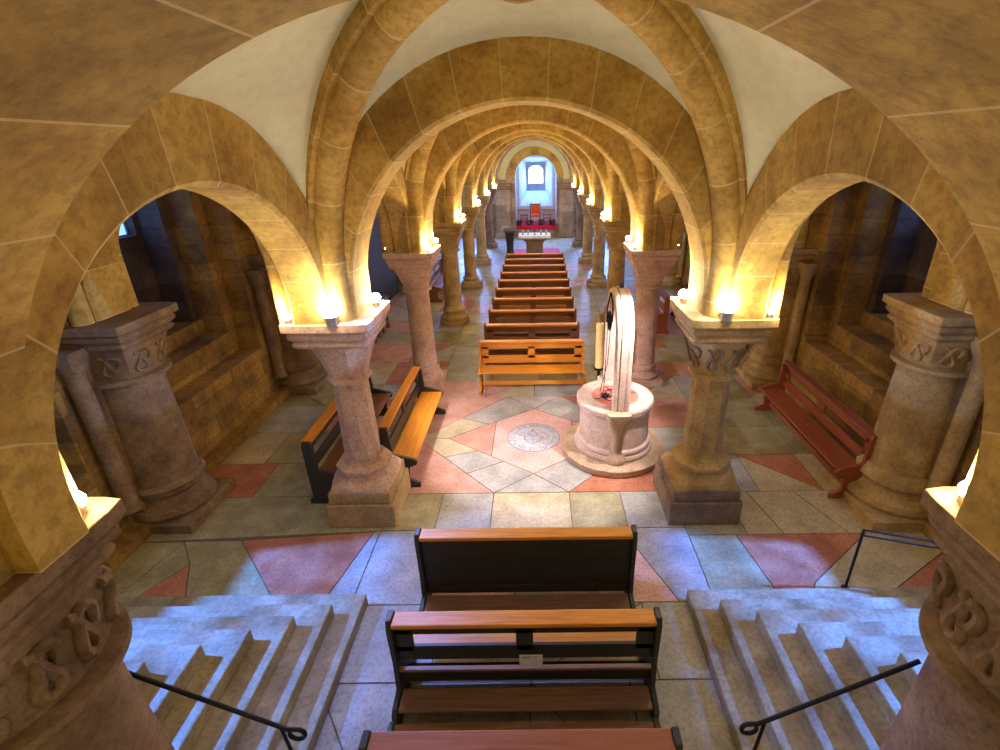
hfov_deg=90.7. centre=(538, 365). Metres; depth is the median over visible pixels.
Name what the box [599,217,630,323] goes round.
stone column
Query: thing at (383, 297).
table
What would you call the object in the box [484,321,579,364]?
pew
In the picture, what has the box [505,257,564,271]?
pew
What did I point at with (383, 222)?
rib
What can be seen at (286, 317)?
uplight
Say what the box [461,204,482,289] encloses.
stone column
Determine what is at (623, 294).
arch
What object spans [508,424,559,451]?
medallion
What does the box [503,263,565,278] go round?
pew
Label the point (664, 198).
arch
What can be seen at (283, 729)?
handrail
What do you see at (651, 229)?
rib
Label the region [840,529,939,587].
guard rail
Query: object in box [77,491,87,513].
uplight
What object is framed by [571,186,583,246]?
stone column
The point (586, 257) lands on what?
stone column
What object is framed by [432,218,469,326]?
stone column
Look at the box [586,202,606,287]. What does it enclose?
stone column
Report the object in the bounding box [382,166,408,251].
arch
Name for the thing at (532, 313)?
pew
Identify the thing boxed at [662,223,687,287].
stone column
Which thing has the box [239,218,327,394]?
stone column
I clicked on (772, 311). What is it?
uplight
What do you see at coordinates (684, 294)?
lamp
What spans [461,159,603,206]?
rib
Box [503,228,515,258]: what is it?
lectern
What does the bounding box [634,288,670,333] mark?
pew
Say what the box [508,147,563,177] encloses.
trim
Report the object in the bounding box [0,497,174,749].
stone column
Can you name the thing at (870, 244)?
wall
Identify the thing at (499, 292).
pew
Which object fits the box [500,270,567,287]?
pew
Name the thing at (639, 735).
pew
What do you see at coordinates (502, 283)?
pew
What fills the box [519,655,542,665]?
paper notice
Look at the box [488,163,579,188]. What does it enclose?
rib
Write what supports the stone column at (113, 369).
on the floor
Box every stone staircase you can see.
[115,594,367,749]
[686,587,931,749]
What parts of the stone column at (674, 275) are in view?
moulding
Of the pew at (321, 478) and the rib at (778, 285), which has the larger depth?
the pew at (321, 478)
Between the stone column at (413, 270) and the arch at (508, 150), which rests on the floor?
the stone column at (413, 270)
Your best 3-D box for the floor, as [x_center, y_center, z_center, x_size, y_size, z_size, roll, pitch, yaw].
[-0.102,-1.141,13.775,12.800,0.201,29.350,-1,24,0]
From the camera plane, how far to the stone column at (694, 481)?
6.02 m
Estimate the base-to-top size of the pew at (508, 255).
0.990 m
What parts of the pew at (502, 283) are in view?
seat, rail, backrest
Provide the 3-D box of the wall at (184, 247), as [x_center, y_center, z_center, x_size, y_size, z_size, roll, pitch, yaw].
[-5.980,-3.391,12.594,2.100,5.000,29.050,-1,24,0]
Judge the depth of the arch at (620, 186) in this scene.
12.00 m
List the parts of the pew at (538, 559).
panel, rail, backrest, panel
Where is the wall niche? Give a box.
[515,155,556,220]
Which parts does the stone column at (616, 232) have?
moulding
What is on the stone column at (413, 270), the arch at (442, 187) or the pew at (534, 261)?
the arch at (442, 187)
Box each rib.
[58,0,978,517]
[67,229,292,326]
[118,200,393,307]
[368,133,689,293]
[438,153,627,222]
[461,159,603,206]
[477,162,589,195]
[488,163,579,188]
[670,203,938,297]
[765,216,972,317]
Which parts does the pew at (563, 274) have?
seat, rail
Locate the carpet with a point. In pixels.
(545, 250)
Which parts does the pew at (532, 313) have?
panel, rail, backrest, panel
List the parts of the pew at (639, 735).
panel, rail, seat, panel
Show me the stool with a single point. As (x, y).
(520, 214)
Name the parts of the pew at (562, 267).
rail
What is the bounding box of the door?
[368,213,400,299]
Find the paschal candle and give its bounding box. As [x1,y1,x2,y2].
[593,322,604,377]
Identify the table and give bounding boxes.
[375,295,389,342]
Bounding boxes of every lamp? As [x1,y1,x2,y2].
[320,302,338,326]
[370,293,380,307]
[679,289,689,303]
[719,297,737,321]
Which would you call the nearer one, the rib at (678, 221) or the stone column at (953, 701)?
the stone column at (953, 701)
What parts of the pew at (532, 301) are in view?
panel, seat, rail, backrest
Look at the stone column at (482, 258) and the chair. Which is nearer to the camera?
the stone column at (482, 258)
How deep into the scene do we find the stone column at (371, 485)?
6.02 m
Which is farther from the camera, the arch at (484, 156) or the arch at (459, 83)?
the arch at (484, 156)
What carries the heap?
on the well
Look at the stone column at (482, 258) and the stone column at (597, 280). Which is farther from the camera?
the stone column at (482, 258)
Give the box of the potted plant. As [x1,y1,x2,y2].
[548,219,555,224]
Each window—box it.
[119,221,129,236]
[526,162,544,190]
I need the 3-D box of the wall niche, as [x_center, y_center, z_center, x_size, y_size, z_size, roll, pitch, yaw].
[-0.128,-9.787,27.646,2.800,4.100,3.000,-1,24,0]
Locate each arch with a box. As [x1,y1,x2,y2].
[0,0,999,585]
[0,92,328,572]
[80,227,131,321]
[343,36,711,318]
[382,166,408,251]
[423,105,638,247]
[433,176,445,222]
[456,123,608,219]
[474,131,591,204]
[485,135,581,192]
[493,138,574,185]
[495,139,572,183]
[608,286,628,411]
[618,178,630,219]
[653,169,676,248]
[729,88,999,560]
[804,204,967,310]
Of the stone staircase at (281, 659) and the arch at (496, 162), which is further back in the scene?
the arch at (496, 162)
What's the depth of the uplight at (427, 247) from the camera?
8.68 m
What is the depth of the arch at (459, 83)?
4.52 m
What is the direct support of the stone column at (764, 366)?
on the floor
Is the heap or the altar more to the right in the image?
the heap
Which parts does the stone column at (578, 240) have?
moulding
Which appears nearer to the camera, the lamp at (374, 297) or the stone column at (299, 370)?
the lamp at (374, 297)
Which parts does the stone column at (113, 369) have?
moulding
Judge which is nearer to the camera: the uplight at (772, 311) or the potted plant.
the uplight at (772, 311)
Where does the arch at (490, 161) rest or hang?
on the stone column at (482, 258)
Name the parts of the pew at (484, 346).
panel, rail, seat, backrest, panel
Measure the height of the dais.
0.200 m
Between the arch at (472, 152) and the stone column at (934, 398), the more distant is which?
the arch at (472, 152)
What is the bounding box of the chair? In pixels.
[530,203,540,222]
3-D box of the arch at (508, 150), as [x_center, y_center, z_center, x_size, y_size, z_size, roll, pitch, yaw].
[-0.218,-10.646,25.086,4.240,2.670,0.300,-1,24,0]
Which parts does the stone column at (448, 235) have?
moulding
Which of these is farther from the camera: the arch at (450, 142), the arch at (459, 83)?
the arch at (450, 142)
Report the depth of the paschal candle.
9.00 m
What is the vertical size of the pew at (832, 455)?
0.970 m
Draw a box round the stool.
[520,214,527,223]
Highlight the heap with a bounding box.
[600,392,611,398]
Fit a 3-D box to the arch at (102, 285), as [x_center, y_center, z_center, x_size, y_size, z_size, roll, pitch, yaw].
[-3.728,-1.554,5.129,2.680,2.120,0.500,-1,24,0]
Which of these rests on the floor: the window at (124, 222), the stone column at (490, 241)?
the stone column at (490, 241)
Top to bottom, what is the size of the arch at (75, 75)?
2.800 m
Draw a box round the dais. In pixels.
[516,221,555,229]
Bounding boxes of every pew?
[300,376,392,503]
[358,718,682,749]
[378,365,445,486]
[385,607,662,723]
[414,525,637,610]
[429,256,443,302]
[478,339,584,394]
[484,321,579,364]
[488,308,576,350]
[492,296,573,335]
[495,286,570,321]
[498,278,568,309]
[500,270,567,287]
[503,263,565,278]
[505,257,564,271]
[506,252,562,264]
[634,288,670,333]
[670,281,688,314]
[754,360,877,498]
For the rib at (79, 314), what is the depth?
5.11 m
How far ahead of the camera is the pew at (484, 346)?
9.67 m
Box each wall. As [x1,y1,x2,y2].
[54,189,321,572]
[460,146,593,237]
[676,181,983,555]
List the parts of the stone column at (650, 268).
moulding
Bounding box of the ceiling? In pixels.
[169,0,851,199]
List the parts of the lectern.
stem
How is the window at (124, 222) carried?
in the wall at (184, 247)
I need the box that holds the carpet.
[514,248,559,252]
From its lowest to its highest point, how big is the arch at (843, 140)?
2.030 m
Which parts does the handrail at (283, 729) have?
post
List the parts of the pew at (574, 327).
panel, backrest, rail, panel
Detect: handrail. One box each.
[129,670,307,749]
[739,659,921,749]
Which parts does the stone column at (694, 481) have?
moulding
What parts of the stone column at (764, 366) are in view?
moulding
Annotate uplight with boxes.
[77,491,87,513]
[281,313,290,324]
[425,245,430,252]
[633,243,637,249]
[768,307,776,318]
[956,480,966,503]
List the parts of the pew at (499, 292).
seat, rail, backrest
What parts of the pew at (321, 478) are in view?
panel, rail, backrest, seat, panel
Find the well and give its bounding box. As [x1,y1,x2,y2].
[562,283,663,477]
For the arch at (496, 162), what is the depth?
22.36 m
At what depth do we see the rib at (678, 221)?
8.53 m
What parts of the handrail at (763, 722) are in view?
post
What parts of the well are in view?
chain, plate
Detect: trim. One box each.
[499,140,569,179]
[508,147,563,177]
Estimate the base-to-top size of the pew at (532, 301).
0.990 m
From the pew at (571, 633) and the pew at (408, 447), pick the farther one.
the pew at (408, 447)
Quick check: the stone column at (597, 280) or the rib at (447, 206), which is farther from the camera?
the stone column at (597, 280)
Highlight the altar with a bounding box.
[518,232,550,252]
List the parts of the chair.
backrest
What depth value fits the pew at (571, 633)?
4.07 m
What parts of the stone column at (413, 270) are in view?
moulding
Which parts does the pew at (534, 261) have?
rail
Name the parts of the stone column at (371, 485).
moulding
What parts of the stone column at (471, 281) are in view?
moulding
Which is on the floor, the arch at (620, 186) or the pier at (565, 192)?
the pier at (565, 192)
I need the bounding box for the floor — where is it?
[113,237,944,749]
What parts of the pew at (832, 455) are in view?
panel, seat, backrest, rail, panel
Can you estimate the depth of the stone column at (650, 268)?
9.35 m
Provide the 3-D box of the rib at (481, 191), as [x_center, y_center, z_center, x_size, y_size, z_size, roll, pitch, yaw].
[-0.179,-7.410,17.256,4.696,3.030,3.836,-1,24,0]
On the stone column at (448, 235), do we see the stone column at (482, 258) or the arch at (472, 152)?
the arch at (472, 152)
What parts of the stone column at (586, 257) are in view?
moulding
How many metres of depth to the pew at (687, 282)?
13.76 m
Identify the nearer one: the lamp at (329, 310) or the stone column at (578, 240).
the lamp at (329, 310)
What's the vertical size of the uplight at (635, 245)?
0.122 m
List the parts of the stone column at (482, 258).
moulding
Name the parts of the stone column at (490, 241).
moulding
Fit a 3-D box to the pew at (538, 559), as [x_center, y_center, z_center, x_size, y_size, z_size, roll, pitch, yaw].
[-0.114,2.024,5.073,2.160,0.990,0.708,-1,24,0]
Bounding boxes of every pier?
[495,183,511,238]
[557,183,573,237]
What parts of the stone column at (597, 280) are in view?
moulding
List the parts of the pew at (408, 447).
rail, panel, backrest, seat, panel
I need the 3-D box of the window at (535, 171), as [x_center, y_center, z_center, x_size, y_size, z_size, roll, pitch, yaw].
[-0.143,-11.029,28.811,1.120,1.560,0.130,-1,24,0]
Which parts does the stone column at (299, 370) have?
moulding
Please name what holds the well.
on the floor
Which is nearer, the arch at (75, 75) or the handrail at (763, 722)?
the arch at (75, 75)
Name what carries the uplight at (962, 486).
on the stone column at (953, 701)
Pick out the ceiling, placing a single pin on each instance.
(271, 80)
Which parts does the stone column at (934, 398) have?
moulding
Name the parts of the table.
leg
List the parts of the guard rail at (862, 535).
post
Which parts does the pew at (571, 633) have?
panel, rail, seat, backrest, panel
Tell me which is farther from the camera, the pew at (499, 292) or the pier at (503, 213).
the pier at (503, 213)
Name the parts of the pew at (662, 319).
backrest, panel, rail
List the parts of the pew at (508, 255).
rail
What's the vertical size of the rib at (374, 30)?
3.030 m
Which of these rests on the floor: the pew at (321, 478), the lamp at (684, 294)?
the pew at (321, 478)
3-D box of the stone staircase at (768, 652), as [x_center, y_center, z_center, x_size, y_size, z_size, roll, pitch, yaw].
[3.114,2.579,3.729,3.100,0.980,2.830,-1,24,0]
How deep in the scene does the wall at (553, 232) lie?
26.41 m
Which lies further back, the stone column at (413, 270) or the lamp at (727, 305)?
the stone column at (413, 270)
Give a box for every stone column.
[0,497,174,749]
[55,302,235,533]
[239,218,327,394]
[279,300,410,527]
[382,244,447,389]
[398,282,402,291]
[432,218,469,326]
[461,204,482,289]
[475,194,491,264]
[485,187,497,247]
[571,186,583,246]
[577,193,592,263]
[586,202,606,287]
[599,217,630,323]
[623,242,681,386]
[653,296,779,524]
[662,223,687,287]
[735,200,825,388]
[820,293,983,530]
[879,486,999,749]

